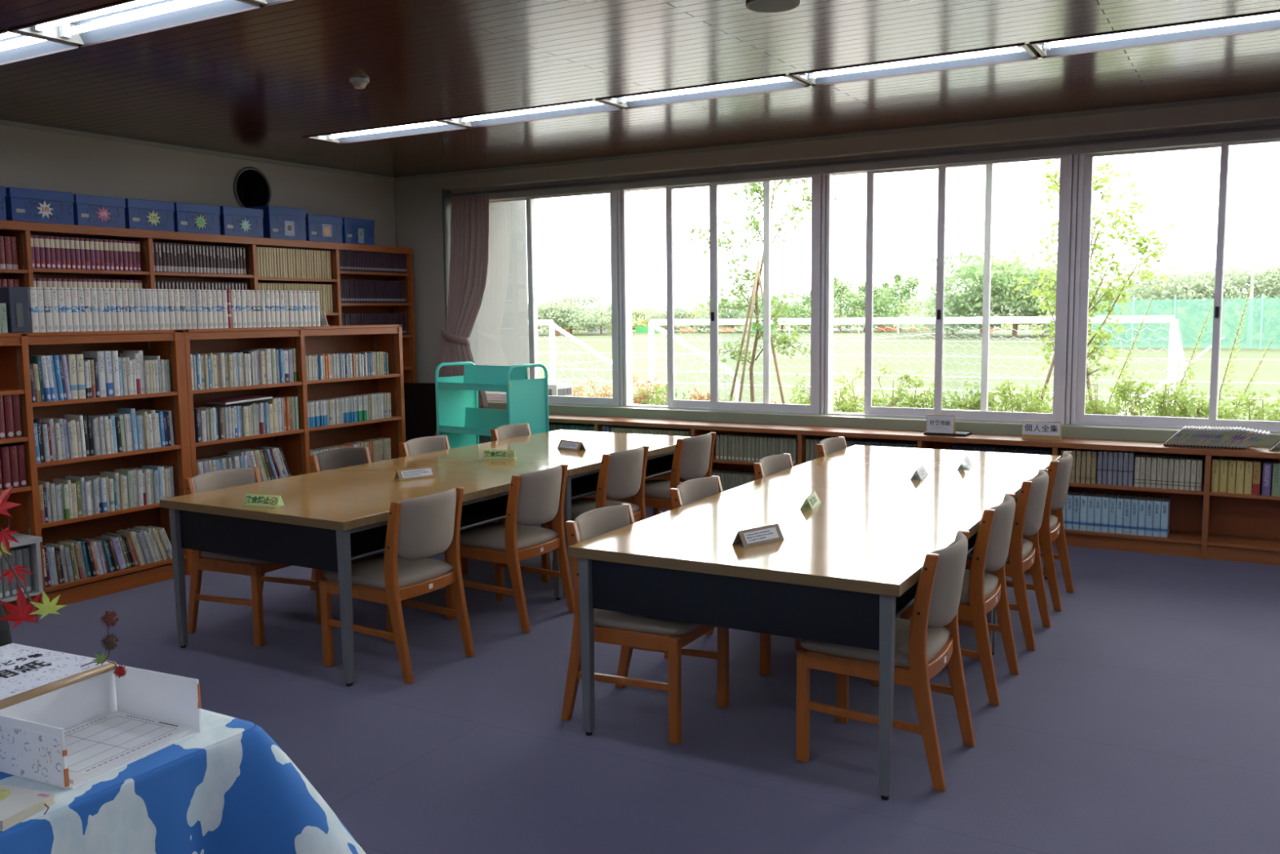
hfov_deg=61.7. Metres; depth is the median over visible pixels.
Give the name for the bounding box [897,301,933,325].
building
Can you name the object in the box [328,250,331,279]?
volume
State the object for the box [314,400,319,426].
paperback
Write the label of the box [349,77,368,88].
smoke detector
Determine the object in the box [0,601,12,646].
vase
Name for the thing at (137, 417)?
book
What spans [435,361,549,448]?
cart
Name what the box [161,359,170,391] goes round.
book
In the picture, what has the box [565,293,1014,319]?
hills
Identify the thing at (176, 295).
volume
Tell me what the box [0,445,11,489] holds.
volume
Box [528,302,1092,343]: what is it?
undergrowth
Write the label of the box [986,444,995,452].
volume
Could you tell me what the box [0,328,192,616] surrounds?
bookcase
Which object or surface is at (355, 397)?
paperback
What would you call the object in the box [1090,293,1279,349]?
fence
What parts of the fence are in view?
post, net panel, post, net panel, post, net panel, net panel, post, net panel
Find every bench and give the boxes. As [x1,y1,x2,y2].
[587,327,607,334]
[635,326,660,333]
[751,325,773,332]
[833,324,849,332]
[1042,325,1050,334]
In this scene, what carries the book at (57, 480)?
on the bookcase at (15, 348)
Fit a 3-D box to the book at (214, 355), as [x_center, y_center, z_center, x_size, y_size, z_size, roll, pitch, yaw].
[-2.629,-0.339,6.527,0.124,0.202,0.023,3,7,30]
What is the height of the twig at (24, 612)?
0.420 m
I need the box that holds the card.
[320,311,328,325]
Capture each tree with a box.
[527,299,590,334]
[537,289,609,334]
[560,301,641,334]
[594,302,641,327]
[631,306,665,328]
[643,303,706,332]
[674,296,783,332]
[677,309,722,331]
[738,288,810,332]
[775,290,854,328]
[791,275,891,332]
[834,281,902,331]
[849,280,911,331]
[855,273,935,332]
[888,279,1054,337]
[893,295,992,334]
[918,247,1100,336]
[990,261,1119,335]
[1033,284,1137,326]
[1037,276,1159,316]
[1090,262,1238,331]
[1132,264,1279,299]
[1168,259,1279,298]
[1231,264,1279,297]
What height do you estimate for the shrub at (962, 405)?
1.082 m
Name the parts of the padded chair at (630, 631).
post, backrest, post, rail, seat, leg, rail, leg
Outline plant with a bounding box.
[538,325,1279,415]
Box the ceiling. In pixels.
[0,0,1279,177]
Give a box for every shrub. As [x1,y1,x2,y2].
[572,379,611,397]
[610,373,667,404]
[632,382,693,405]
[683,387,729,401]
[787,372,864,413]
[832,363,933,413]
[901,382,977,409]
[943,377,1025,412]
[992,380,1053,413]
[1084,376,1158,416]
[1113,367,1224,417]
[1177,386,1279,421]
[1240,390,1279,421]
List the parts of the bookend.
foot plate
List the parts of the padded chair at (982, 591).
leg, leg, rail, seat, post, rail, backrest, post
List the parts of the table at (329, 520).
leg, panel, leg, shelf rail, panel, leg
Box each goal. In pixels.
[528,320,612,395]
[648,315,1189,416]
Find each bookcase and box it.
[0,219,416,382]
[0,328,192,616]
[183,324,405,570]
[548,413,1279,565]
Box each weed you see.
[1105,294,1154,414]
[1170,301,1213,416]
[1228,338,1273,419]
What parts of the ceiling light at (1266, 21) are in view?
plate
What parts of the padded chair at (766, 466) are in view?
post, backrest, post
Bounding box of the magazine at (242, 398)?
[204,395,272,404]
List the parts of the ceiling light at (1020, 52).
plate, plate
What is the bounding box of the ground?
[528,323,1279,420]
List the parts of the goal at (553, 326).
post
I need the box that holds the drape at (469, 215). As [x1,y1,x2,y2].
[439,195,489,407]
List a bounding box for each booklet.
[1163,425,1186,445]
[1166,425,1190,445]
[1169,425,1193,445]
[1173,425,1196,445]
[1176,426,1199,446]
[1179,426,1204,446]
[1183,426,1207,446]
[1186,426,1210,446]
[1190,426,1213,447]
[1193,426,1217,447]
[1196,426,1221,447]
[1200,426,1224,447]
[1203,426,1227,447]
[1207,426,1231,448]
[1210,426,1235,448]
[1213,426,1238,448]
[1217,426,1242,448]
[1221,426,1245,448]
[1224,427,1249,448]
[1227,428,1253,448]
[1231,428,1257,448]
[1235,429,1262,448]
[1238,430,1266,448]
[1242,431,1270,448]
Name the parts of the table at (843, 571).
leg, panel, leg, shelf rail, panel, leg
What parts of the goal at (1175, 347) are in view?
post, post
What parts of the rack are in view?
panel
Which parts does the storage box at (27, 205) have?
lid, printed panel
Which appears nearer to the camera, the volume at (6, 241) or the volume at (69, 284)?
the volume at (6, 241)
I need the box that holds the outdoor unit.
[547,382,572,396]
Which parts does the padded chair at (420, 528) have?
leg, rail, seat, leg, post, backrest, rail, post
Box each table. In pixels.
[160,457,568,686]
[404,429,688,593]
[568,482,1003,799]
[750,444,1061,654]
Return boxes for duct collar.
[233,166,271,208]
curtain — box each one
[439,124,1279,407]
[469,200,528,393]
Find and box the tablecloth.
[0,708,365,853]
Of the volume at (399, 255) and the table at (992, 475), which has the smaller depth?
the table at (992, 475)
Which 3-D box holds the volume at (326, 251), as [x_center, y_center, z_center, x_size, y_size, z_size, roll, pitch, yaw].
[-2.655,-1.339,8.874,0.190,0.232,0.025,3,7,30]
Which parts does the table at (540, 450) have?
leg, shelf rail, panel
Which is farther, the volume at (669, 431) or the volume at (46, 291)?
the volume at (669, 431)
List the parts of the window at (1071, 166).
sash, glass, sash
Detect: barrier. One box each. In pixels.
[555,329,569,333]
[680,328,694,333]
[718,327,733,333]
[877,326,895,331]
[989,327,995,333]
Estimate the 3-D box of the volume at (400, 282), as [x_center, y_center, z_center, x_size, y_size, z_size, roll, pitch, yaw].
[-2.217,-1.211,9.643,0.190,0.195,0.029,3,7,30]
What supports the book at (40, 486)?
on the bookcase at (15, 348)
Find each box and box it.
[0,186,6,220]
[0,643,201,788]
[4,186,74,225]
[72,194,125,228]
[124,198,174,231]
[173,202,220,235]
[217,205,263,237]
[244,205,306,240]
[305,213,342,243]
[342,217,374,244]
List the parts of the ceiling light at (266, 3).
plate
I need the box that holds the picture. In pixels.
[0,788,10,800]
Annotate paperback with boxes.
[305,354,319,379]
[305,355,307,380]
[305,355,312,380]
[306,355,311,380]
[307,400,319,426]
[307,401,314,427]
[307,402,310,427]
[309,402,312,427]
[311,355,315,380]
[311,400,326,425]
[311,401,315,426]
[313,355,317,379]
[313,400,325,426]
[314,356,316,380]
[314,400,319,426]
[314,401,318,426]
[315,354,321,379]
[319,399,333,424]
[319,400,323,426]
[320,355,323,379]
[320,399,332,425]
[321,353,335,378]
[321,400,328,425]
[322,355,324,379]
[324,354,329,378]
[324,355,328,378]
[326,398,339,423]
[326,400,329,425]
[327,398,338,424]
[328,355,331,378]
[328,399,334,424]
[330,355,333,378]
[333,399,336,424]
[334,353,338,377]
[334,354,336,377]
[334,398,341,423]
[337,352,350,377]
[337,354,340,377]
[338,396,351,422]
[339,354,342,377]
[339,397,347,422]
[340,396,353,422]
[340,398,343,423]
[342,354,345,377]
[342,398,344,423]
[344,355,347,377]
[346,355,348,377]
[346,395,357,421]
[346,397,349,422]
[349,352,355,377]
[349,353,352,377]
[350,395,360,421]
[351,396,355,422]
[353,395,365,420]
[354,352,365,376]
[354,353,361,376]
[354,354,357,377]
[355,395,367,420]
[355,396,356,422]
[357,395,362,421]
[360,351,373,375]
[360,354,364,376]
[360,440,370,456]
[362,394,373,419]
[364,352,367,376]
[364,394,374,419]
[364,440,374,462]
[365,393,377,418]
[365,440,377,462]
[366,352,372,375]
[366,395,368,420]
[366,440,372,462]
[367,353,369,375]
[367,395,370,419]
[368,393,379,418]
[368,439,379,461]
[369,438,383,460]
[370,394,375,419]
[372,440,377,461]
[373,351,375,375]
[373,392,385,417]
[373,393,380,418]
[374,351,376,375]
[375,351,378,375]
[375,438,385,460]
[375,439,382,461]
[377,351,382,374]
[377,392,386,417]
[377,437,388,459]
[377,437,391,459]
[379,393,382,418]
[380,438,387,460]
[381,351,384,374]
[382,392,389,417]
[383,352,385,374]
[385,352,388,374]
[388,392,391,417]
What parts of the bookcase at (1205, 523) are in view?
shelf, shelf, shelf, shelf rail, shelf, shelf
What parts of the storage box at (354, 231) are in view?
lid, printed panel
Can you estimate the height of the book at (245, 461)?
0.201 m
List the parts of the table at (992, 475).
leg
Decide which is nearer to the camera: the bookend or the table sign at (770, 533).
the table sign at (770, 533)
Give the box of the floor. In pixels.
[7,506,1279,853]
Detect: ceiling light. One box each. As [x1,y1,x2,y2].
[0,30,80,66]
[8,0,262,47]
[248,0,298,7]
[302,120,467,144]
[435,99,622,128]
[595,74,808,109]
[789,43,1037,86]
[1029,10,1279,58]
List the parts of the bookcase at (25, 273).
shelf, shelf rail, shelf, shelf rail, panel, shelf, shelf rail, shelf, shelf, shelf rail, shelf, shelf, shelf, shelf rail, shelf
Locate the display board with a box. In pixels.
[404,382,436,441]
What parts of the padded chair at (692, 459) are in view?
rail, leg, seat, post, backrest, post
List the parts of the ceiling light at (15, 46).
plate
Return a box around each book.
[0,302,8,333]
[0,783,56,831]
[28,355,44,401]
[28,355,51,401]
[29,363,39,402]
[29,364,35,402]
[33,417,57,460]
[33,418,44,462]
[33,422,40,462]
[35,364,41,401]
[37,355,56,400]
[37,480,52,521]
[38,484,45,524]
[40,422,53,461]
[40,423,50,462]
[42,487,48,522]
[42,545,54,585]
[42,546,51,586]
[42,548,48,586]
[44,545,58,584]
[45,542,68,582]
[45,545,64,582]
[47,417,66,459]
[48,482,64,519]
[48,483,57,521]
[49,355,58,400]
[50,354,71,399]
[52,355,64,400]
[53,422,62,460]
[53,478,73,518]
[53,550,62,583]
[54,482,70,519]
[54,484,62,520]
[56,540,79,579]
[57,355,66,399]
[58,354,78,399]
[60,543,78,580]
[62,418,69,458]
[62,538,87,577]
[63,413,86,457]
[63,546,74,582]
[65,475,86,515]
[66,419,78,457]
[66,421,75,458]
[66,479,82,516]
[71,482,77,517]
[71,538,91,577]
[73,542,84,578]
[75,354,85,399]
[75,421,82,457]
[75,538,96,576]
[80,538,103,574]
[81,351,106,396]
[81,414,93,455]
[82,415,89,456]
[82,475,102,512]
[82,537,108,572]
[83,357,100,397]
[83,359,96,397]
[83,360,92,398]
[83,361,89,398]
[84,477,99,513]
[84,479,93,514]
[84,480,91,515]
[86,539,106,573]
[89,537,115,571]
[89,541,99,575]
[90,415,106,454]
[90,417,101,454]
[90,418,98,455]
[90,475,110,511]
[92,537,113,572]
[96,414,117,453]
[96,535,119,570]
[97,415,111,453]
[99,477,107,512]
[100,471,120,509]
[101,533,126,569]
[102,350,119,395]
[103,351,113,396]
[103,531,129,568]
[107,413,125,451]
[107,418,114,453]
[107,476,117,510]
[107,477,115,511]
[109,413,130,451]
[111,413,133,450]
[114,469,133,507]
[115,417,122,452]
[115,528,143,565]
[116,408,138,450]
[116,468,138,506]
[118,356,131,395]
[118,357,123,395]
[119,474,125,509]
[120,353,140,394]
[120,357,128,395]
[120,534,132,567]
[122,350,145,394]
[123,535,138,565]
[123,536,134,566]
[124,475,128,507]
[124,527,153,563]
[128,468,143,506]
[129,359,137,394]
[129,360,133,395]
[131,467,151,504]
[133,525,162,560]
[133,531,146,564]
[134,410,150,448]
[135,414,142,449]
[135,531,151,564]
[137,408,158,448]
[137,414,145,448]
[140,525,166,559]
[142,355,162,392]
[142,360,150,393]
[142,465,162,502]
[142,472,146,505]
[142,529,156,562]
[143,359,159,392]
[146,413,154,448]
[146,530,159,561]
[148,360,153,393]
[148,525,172,555]
[149,468,154,503]
[150,465,165,498]
[151,360,155,393]
[152,469,159,502]
[155,409,173,445]
[155,410,171,445]
[155,411,165,446]
[155,413,160,447]
[155,465,174,497]
[155,528,168,558]
[155,528,172,558]
[160,359,165,392]
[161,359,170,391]
[163,360,168,391]
[163,413,168,446]
[164,467,171,497]
[164,468,168,497]
[190,354,194,390]
[192,354,199,389]
[192,355,197,390]
[193,408,199,442]
[193,408,209,440]
[195,408,201,441]
[195,459,208,472]
[195,460,207,473]
[195,461,201,475]
[196,353,214,388]
[196,461,204,473]
[197,458,212,471]
[198,354,201,389]
[198,406,217,439]
[200,354,208,388]
[200,355,204,389]
[200,409,207,441]
[200,458,216,471]
[202,457,222,470]
[204,457,219,470]
[205,408,213,440]
[207,355,211,388]
[208,352,226,387]
[208,406,223,439]
[211,457,225,469]
[212,353,224,387]
[212,354,217,388]
[213,405,231,438]
[213,406,228,438]
[213,456,227,469]
[213,456,231,469]
[215,355,220,387]
[215,408,218,439]
[218,351,239,386]
[218,455,234,468]
[222,404,240,436]
[222,407,225,439]
[222,455,237,468]
[223,454,239,468]
[224,353,236,386]
[224,354,228,386]
[224,405,237,437]
[226,288,231,328]
[226,354,233,386]
[226,450,244,456]
[231,404,243,436]
[231,407,235,437]
[232,351,252,385]
[232,449,250,467]
[235,404,251,435]
[235,404,253,435]
[236,449,253,466]
[237,352,244,386]
[237,353,242,386]
[237,402,257,435]
[237,448,256,466]
[239,455,244,467]
[240,448,262,481]
[241,405,247,436]
[242,350,260,384]
[243,353,248,386]
[243,405,248,435]
[243,448,266,481]
[243,455,247,467]
[244,351,257,385]
[245,448,267,480]
[246,353,251,385]
[247,448,271,480]
[248,402,264,434]
[250,351,255,385]
[250,401,265,433]
[250,447,274,479]
[251,348,269,384]
[253,401,269,433]
[255,404,259,434]
[255,447,278,479]
[257,398,277,432]
[258,351,264,384]
[259,447,281,478]
[261,446,284,478]
[262,351,266,384]
[262,446,286,477]
[267,348,271,383]
[267,404,273,433]
[267,446,288,477]
[270,348,275,383]
[272,396,286,431]
[272,397,282,431]
[272,446,291,476]
[274,348,276,383]
[275,349,279,382]
[275,395,295,430]
[275,398,279,431]
[277,396,289,431]
[278,349,283,382]
[279,348,296,382]
[280,397,284,431]
[282,349,293,382]
[282,350,284,382]
[284,350,288,382]
[284,395,298,429]
[285,396,292,430]
[287,350,291,382]
[601,425,607,431]
[605,425,620,432]
[1252,457,1261,494]
[1262,459,1271,495]
[1271,459,1279,496]
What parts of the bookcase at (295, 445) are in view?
shelf, shelf, shelf rail, panel, shelf rail, shelf, shelf, shelf rail, shelf rail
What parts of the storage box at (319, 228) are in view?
lid, printed panel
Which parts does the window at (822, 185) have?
sash, sash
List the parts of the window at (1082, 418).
frame, sash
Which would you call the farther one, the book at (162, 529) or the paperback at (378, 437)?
the paperback at (378, 437)
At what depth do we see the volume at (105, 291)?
5.86 m
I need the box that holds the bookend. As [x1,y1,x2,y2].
[1268,439,1279,451]
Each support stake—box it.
[728,264,759,400]
[737,259,759,401]
[755,266,785,404]
[1040,351,1054,399]
[1085,360,1094,408]
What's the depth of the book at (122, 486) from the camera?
6.00 m
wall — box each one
[0,124,395,246]
[395,97,1279,447]
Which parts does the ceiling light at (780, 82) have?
plate, plate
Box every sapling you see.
[684,177,842,402]
[1015,156,1177,405]
[1217,275,1254,419]
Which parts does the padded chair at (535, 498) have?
leg, rail, leg, seat, post, rail, backrest, post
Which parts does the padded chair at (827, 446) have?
post, backrest, post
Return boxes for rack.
[0,532,43,603]
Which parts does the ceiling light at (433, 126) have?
plate, plate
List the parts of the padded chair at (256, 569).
post, backrest, rail, seat, post, leg, rail, leg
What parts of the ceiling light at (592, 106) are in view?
plate, plate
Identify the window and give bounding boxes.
[441,188,632,406]
[626,173,834,414]
[827,154,1084,424]
[1074,138,1279,432]
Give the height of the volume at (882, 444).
0.190 m
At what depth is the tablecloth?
2.05 m
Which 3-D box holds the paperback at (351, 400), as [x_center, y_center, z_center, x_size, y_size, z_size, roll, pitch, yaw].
[-2.053,-0.121,7.504,0.101,0.174,0.012,3,7,30]
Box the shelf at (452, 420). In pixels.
[439,407,506,435]
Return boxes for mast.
[1247,260,1258,297]
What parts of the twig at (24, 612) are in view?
stem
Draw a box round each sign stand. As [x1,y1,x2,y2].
[925,413,955,433]
[1021,420,1061,439]
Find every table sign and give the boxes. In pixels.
[242,493,284,507]
[394,465,437,480]
[482,449,516,458]
[557,439,586,451]
[732,523,784,547]
[800,490,821,510]
[910,464,928,479]
[957,454,973,470]
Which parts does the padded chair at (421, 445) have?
post, backrest, post, leg, leg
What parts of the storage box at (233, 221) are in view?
lid, printed panel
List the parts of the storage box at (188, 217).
lid, printed panel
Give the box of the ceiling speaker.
[745,0,799,13]
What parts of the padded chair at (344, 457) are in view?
post, backrest, post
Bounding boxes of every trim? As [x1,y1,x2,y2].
[0,92,1279,181]
[393,181,397,246]
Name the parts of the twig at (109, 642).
stem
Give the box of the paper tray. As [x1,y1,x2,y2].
[923,431,972,436]
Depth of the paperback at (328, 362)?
7.28 m
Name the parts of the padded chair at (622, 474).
leg, rail, post, seat, backrest, rail, post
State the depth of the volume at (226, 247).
7.98 m
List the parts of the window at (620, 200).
sash, sash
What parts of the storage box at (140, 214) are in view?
lid, printed panel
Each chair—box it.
[182,466,325,646]
[308,446,429,590]
[319,487,475,684]
[399,435,505,574]
[444,463,573,633]
[490,422,582,529]
[540,445,648,582]
[560,503,728,744]
[618,431,715,515]
[663,475,804,675]
[753,453,793,479]
[795,529,975,791]
[816,436,847,457]
[871,493,1019,705]
[895,544,973,618]
[964,468,1051,650]
[1022,451,1074,611]
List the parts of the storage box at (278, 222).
lid, printed panel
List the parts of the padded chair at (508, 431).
post, backrest, post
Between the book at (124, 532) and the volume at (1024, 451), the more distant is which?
the volume at (1024, 451)
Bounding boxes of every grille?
[548,389,551,395]
[558,387,571,395]
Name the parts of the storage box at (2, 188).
printed panel, lid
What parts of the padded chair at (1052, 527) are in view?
post, seat, rail, backrest, post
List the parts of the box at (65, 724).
panel, panel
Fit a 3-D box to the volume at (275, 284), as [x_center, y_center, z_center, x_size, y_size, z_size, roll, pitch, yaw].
[-2.927,-1.013,8.441,0.190,0.232,0.025,3,7,30]
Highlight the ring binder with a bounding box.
[0,286,31,333]
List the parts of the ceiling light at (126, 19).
plate, plate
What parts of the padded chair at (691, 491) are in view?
post, backrest, post, leg, leg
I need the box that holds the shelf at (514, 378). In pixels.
[437,364,528,391]
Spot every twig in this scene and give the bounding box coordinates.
[0,485,66,629]
[80,609,127,678]
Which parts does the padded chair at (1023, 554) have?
rail, seat, post, rail, backrest, post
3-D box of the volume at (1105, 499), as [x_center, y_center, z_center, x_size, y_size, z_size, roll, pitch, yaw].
[2.988,0.549,6.855,0.039,0.222,0.180,3,7,30]
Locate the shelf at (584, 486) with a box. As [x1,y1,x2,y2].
[571,463,671,500]
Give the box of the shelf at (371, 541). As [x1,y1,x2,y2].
[350,499,507,561]
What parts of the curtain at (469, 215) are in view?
rail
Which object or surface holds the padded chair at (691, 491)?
on the floor
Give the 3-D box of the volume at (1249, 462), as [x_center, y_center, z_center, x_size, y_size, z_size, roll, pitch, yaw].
[3.658,0.293,6.435,0.040,0.195,0.180,3,7,30]
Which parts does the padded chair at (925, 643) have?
leg, leg, rail, seat, post, rail, backrest, post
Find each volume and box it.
[0,235,5,269]
[0,279,7,287]
[0,395,5,439]
[0,444,19,488]
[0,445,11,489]
[0,457,2,490]
[0,552,10,598]
[0,558,3,599]
[2,395,14,438]
[2,443,27,487]
[3,236,12,269]
[5,548,17,596]
[6,279,13,286]
[9,236,17,269]
[9,547,25,594]
[11,394,22,437]
[13,279,19,286]
[13,546,31,593]
[27,287,39,332]
[30,235,35,268]
[32,235,40,268]
[33,278,35,287]
[35,278,41,287]
[35,287,45,332]
[38,235,45,268]
[41,278,46,287]
[42,287,53,332]
[43,235,50,268]
[46,278,52,287]
[48,236,55,268]
[49,287,59,332]
[51,278,57,287]
[53,236,61,269]
[56,278,62,287]
[56,287,66,332]
[58,236,66,269]
[61,279,67,287]
[63,237,71,269]
[63,287,73,331]
[66,279,72,287]
[68,237,75,269]
[70,287,79,331]
[71,279,77,288]
[74,238,80,269]
[76,279,82,288]
[76,288,85,331]
[79,238,85,270]
[81,279,87,288]
[83,238,90,270]
[83,288,93,331]
[86,279,92,288]
[88,239,95,270]
[89,288,98,331]
[91,279,96,288]
[93,239,100,270]
[96,280,101,288]
[96,288,105,331]
[98,239,104,270]
[101,280,106,288]
[102,240,110,271]
[102,288,111,330]
[105,280,111,288]
[107,240,114,271]
[108,288,117,330]
[110,280,115,288]
[112,240,119,271]
[115,280,119,288]
[115,288,124,330]
[117,240,123,271]
[120,280,124,288]
[121,240,128,271]
[121,288,129,330]
[124,280,128,288]
[126,240,133,271]
[127,288,135,330]
[128,280,133,288]
[130,240,137,271]
[133,280,137,288]
[133,288,142,330]
[135,241,141,271]
[137,280,142,288]
[139,288,147,329]
[145,288,153,329]
[151,288,159,329]
[152,242,155,271]
[153,242,159,271]
[155,280,159,288]
[156,288,164,329]
[157,242,162,271]
[160,243,166,272]
[160,280,164,288]
[162,288,169,329]
[163,280,167,288]
[164,243,170,272]
[167,280,170,288]
[167,288,175,329]
[168,243,173,272]
[170,281,174,288]
[172,243,177,272]
[173,288,181,328]
[174,281,178,288]
[176,244,181,272]
[178,281,182,288]
[178,288,186,328]
[179,244,185,272]
[182,281,186,289]
[183,244,188,272]
[184,289,191,328]
[185,281,189,289]
[186,244,192,273]
[188,281,192,289]
[189,289,197,328]
[191,244,195,273]
[192,281,196,289]
[194,244,199,273]
[195,281,199,289]
[195,289,203,328]
[197,244,202,273]
[200,244,206,273]
[200,281,204,289]
[200,289,208,328]
[203,281,207,289]
[204,245,209,273]
[205,289,213,328]
[207,282,210,289]
[208,245,213,273]
[209,282,213,289]
[211,245,216,273]
[211,289,217,328]
[213,282,217,289]
[214,245,220,274]
[216,289,222,328]
[217,282,220,289]
[218,246,223,274]
[220,282,224,289]
[221,289,228,328]
[222,246,226,274]
[223,282,227,289]
[225,246,230,274]
[226,282,231,289]
[228,246,233,274]
[230,282,234,289]
[230,289,236,328]
[231,247,236,274]
[233,282,237,289]
[235,247,239,274]
[235,289,241,328]
[237,282,240,289]
[239,247,243,274]
[240,282,244,289]
[240,289,247,328]
[241,247,246,275]
[244,283,247,289]
[244,289,251,328]
[249,289,256,327]
[254,289,261,327]
[256,246,260,277]
[258,246,263,277]
[259,290,266,327]
[260,283,263,290]
[262,247,266,277]
[264,247,269,277]
[264,290,271,327]
[266,283,269,290]
[267,247,271,277]
[269,290,275,327]
[270,247,274,277]
[271,283,275,290]
[272,247,276,277]
[274,283,277,290]
[274,290,279,327]
[275,248,279,277]
[277,283,280,290]
[278,248,282,277]
[278,290,285,327]
[281,248,285,277]
[282,283,285,290]
[283,290,288,327]
[284,248,287,277]
[285,283,288,290]
[286,248,290,278]
[287,290,294,326]
[288,248,293,278]
[290,284,293,290]
[292,248,295,278]
[293,290,298,326]
[294,248,298,278]
[297,248,301,278]
[297,290,302,326]
[299,248,303,278]
[302,249,306,278]
[302,290,307,326]
[305,249,309,278]
[306,290,311,326]
[307,249,311,278]
[310,249,314,278]
[310,290,315,326]
[312,249,316,278]
[314,284,317,291]
[314,291,319,326]
[315,249,319,279]
[316,284,320,311]
[318,250,321,279]
[319,284,322,311]
[320,250,324,279]
[321,284,325,312]
[323,250,326,279]
[324,250,328,279]
[324,284,328,312]
[326,284,330,312]
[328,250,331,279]
[328,284,333,312]
[338,249,342,271]
[340,280,343,302]
[342,249,345,271]
[342,280,346,302]
[342,313,344,325]
[344,250,347,271]
[344,313,347,324]
[345,280,349,302]
[346,250,351,271]
[346,313,350,324]
[348,280,351,302]
[349,313,352,324]
[350,250,353,271]
[351,280,354,302]
[352,250,355,271]
[352,313,355,324]
[353,280,357,302]
[355,250,359,271]
[355,313,357,324]
[356,280,359,302]
[357,313,360,324]
[358,251,360,271]
[359,280,362,302]
[360,251,364,271]
[360,313,363,324]
[361,280,364,302]
[363,251,366,271]
[363,313,366,324]
[364,280,368,302]
[365,251,368,271]
[365,313,368,324]
[367,280,370,302]
[368,251,371,271]
[368,313,371,324]
[369,280,373,302]
[370,313,373,324]
[371,252,373,271]
[372,280,375,302]
[373,252,377,272]
[373,313,376,324]
[374,280,377,302]
[376,252,379,272]
[376,313,378,324]
[377,280,380,302]
[378,252,382,272]
[378,313,381,324]
[379,280,382,302]
[380,313,383,324]
[381,252,384,272]
[382,280,385,302]
[383,253,386,272]
[383,313,386,324]
[384,280,387,302]
[386,253,389,272]
[386,313,388,324]
[387,280,390,302]
[388,253,391,272]
[388,313,391,324]
[389,280,392,302]
[391,253,394,272]
[391,280,395,302]
[391,313,393,324]
[393,253,396,272]
[393,313,395,324]
[395,253,399,273]
[395,280,397,302]
[395,313,398,324]
[396,280,399,302]
[398,253,401,273]
[398,313,401,324]
[399,281,403,302]
[400,253,404,273]
[400,313,404,334]
[402,281,405,302]
[403,253,406,273]
[403,313,406,334]
[480,435,483,443]
[485,435,488,442]
[551,422,562,431]
[556,422,568,430]
[564,423,574,430]
[575,423,587,430]
[581,424,591,431]
[613,426,623,432]
[624,426,635,433]
[632,426,643,433]
[640,426,652,434]
[646,427,656,434]
[654,427,666,435]
[660,428,669,435]
[668,428,679,435]
[671,428,682,435]
[675,428,685,435]
[680,429,689,435]
[683,429,690,436]
[686,430,690,436]
[713,469,724,475]
[715,432,728,459]
[716,470,728,479]
[720,432,733,459]
[720,470,730,491]
[724,432,734,459]
[724,470,737,491]
[728,433,739,460]
[728,471,739,489]
[731,433,744,460]
[731,471,744,488]
[735,433,748,460]
[735,471,746,487]
[739,433,750,461]
[739,471,751,485]
[742,471,752,484]
[743,434,755,461]
[746,472,755,483]
[747,434,759,461]
[751,434,764,462]
[751,474,755,481]
[755,434,766,462]
[759,435,770,459]
[763,435,775,457]
[767,435,780,456]
[771,435,782,455]
[775,435,786,454]
[779,435,791,454]
[783,435,796,453]
[788,435,797,461]
[792,437,797,464]
[805,436,817,462]
[809,436,822,460]
[813,436,826,459]
[845,438,857,447]
[849,438,860,446]
[854,439,865,444]
[858,439,870,444]
[862,439,875,445]
[866,440,877,445]
[871,440,882,445]
[875,440,885,446]
[880,440,890,446]
[884,440,895,446]
[889,440,900,446]
[893,440,905,447]
[898,440,908,447]
[903,441,913,447]
[907,441,916,448]
[912,442,917,448]
[951,443,960,449]
[955,443,963,450]
[959,443,969,450]
[964,443,973,450]
[968,444,977,450]
[973,444,982,451]
[977,444,986,451]
[982,444,991,451]
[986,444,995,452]
[991,444,1000,452]
[995,445,1004,452]
[1000,445,1008,452]
[1004,445,1013,453]
[1008,445,1018,453]
[1013,446,1022,453]
[1017,446,1026,453]
[1022,446,1031,453]
[1026,446,1035,453]
[1031,447,1040,454]
[1036,447,1045,454]
[1041,447,1050,454]
[1046,447,1052,455]
[1061,448,1068,457]
[1062,490,1070,528]
[1065,491,1077,528]
[1066,448,1074,481]
[1070,448,1078,482]
[1072,491,1084,529]
[1075,448,1084,483]
[1080,448,1088,483]
[1080,492,1091,530]
[1085,448,1093,483]
[1086,492,1097,531]
[1090,449,1099,484]
[1093,493,1105,531]
[1097,449,1104,484]
[1101,493,1112,532]
[1102,449,1109,484]
[1106,450,1114,484]
[1108,493,1119,533]
[1112,450,1119,485]
[1115,493,1126,533]
[1117,450,1124,485]
[1122,451,1129,485]
[1122,494,1133,534]
[1128,451,1136,486]
[1129,495,1141,534]
[1133,453,1142,486]
[1137,495,1148,535]
[1139,453,1148,487]
[1145,453,1153,487]
[1145,496,1155,536]
[1151,453,1159,488]
[1152,497,1163,537]
[1155,454,1164,488]
[1160,497,1170,537]
[1161,454,1170,488]
[1167,454,1175,488]
[1173,455,1181,488]
[1178,456,1186,489]
[1184,456,1192,489]
[1190,456,1198,490]
[1195,457,1204,490]
[1210,456,1220,492]
[1218,456,1228,492]
[1226,457,1236,493]
[1235,457,1244,493]
[1244,457,1253,493]
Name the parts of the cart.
tube frame, panel, tube frame, panel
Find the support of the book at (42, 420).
on the bookcase at (15, 348)
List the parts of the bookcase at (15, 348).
shelf rail, shelf, shelf, shelf, shelf, shelf rail, panel, shelf, shelf, shelf, shelf, shelf rail, shelf rail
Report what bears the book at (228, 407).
on the bookcase at (295, 445)
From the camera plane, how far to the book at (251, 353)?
6.74 m
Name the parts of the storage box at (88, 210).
lid, printed panel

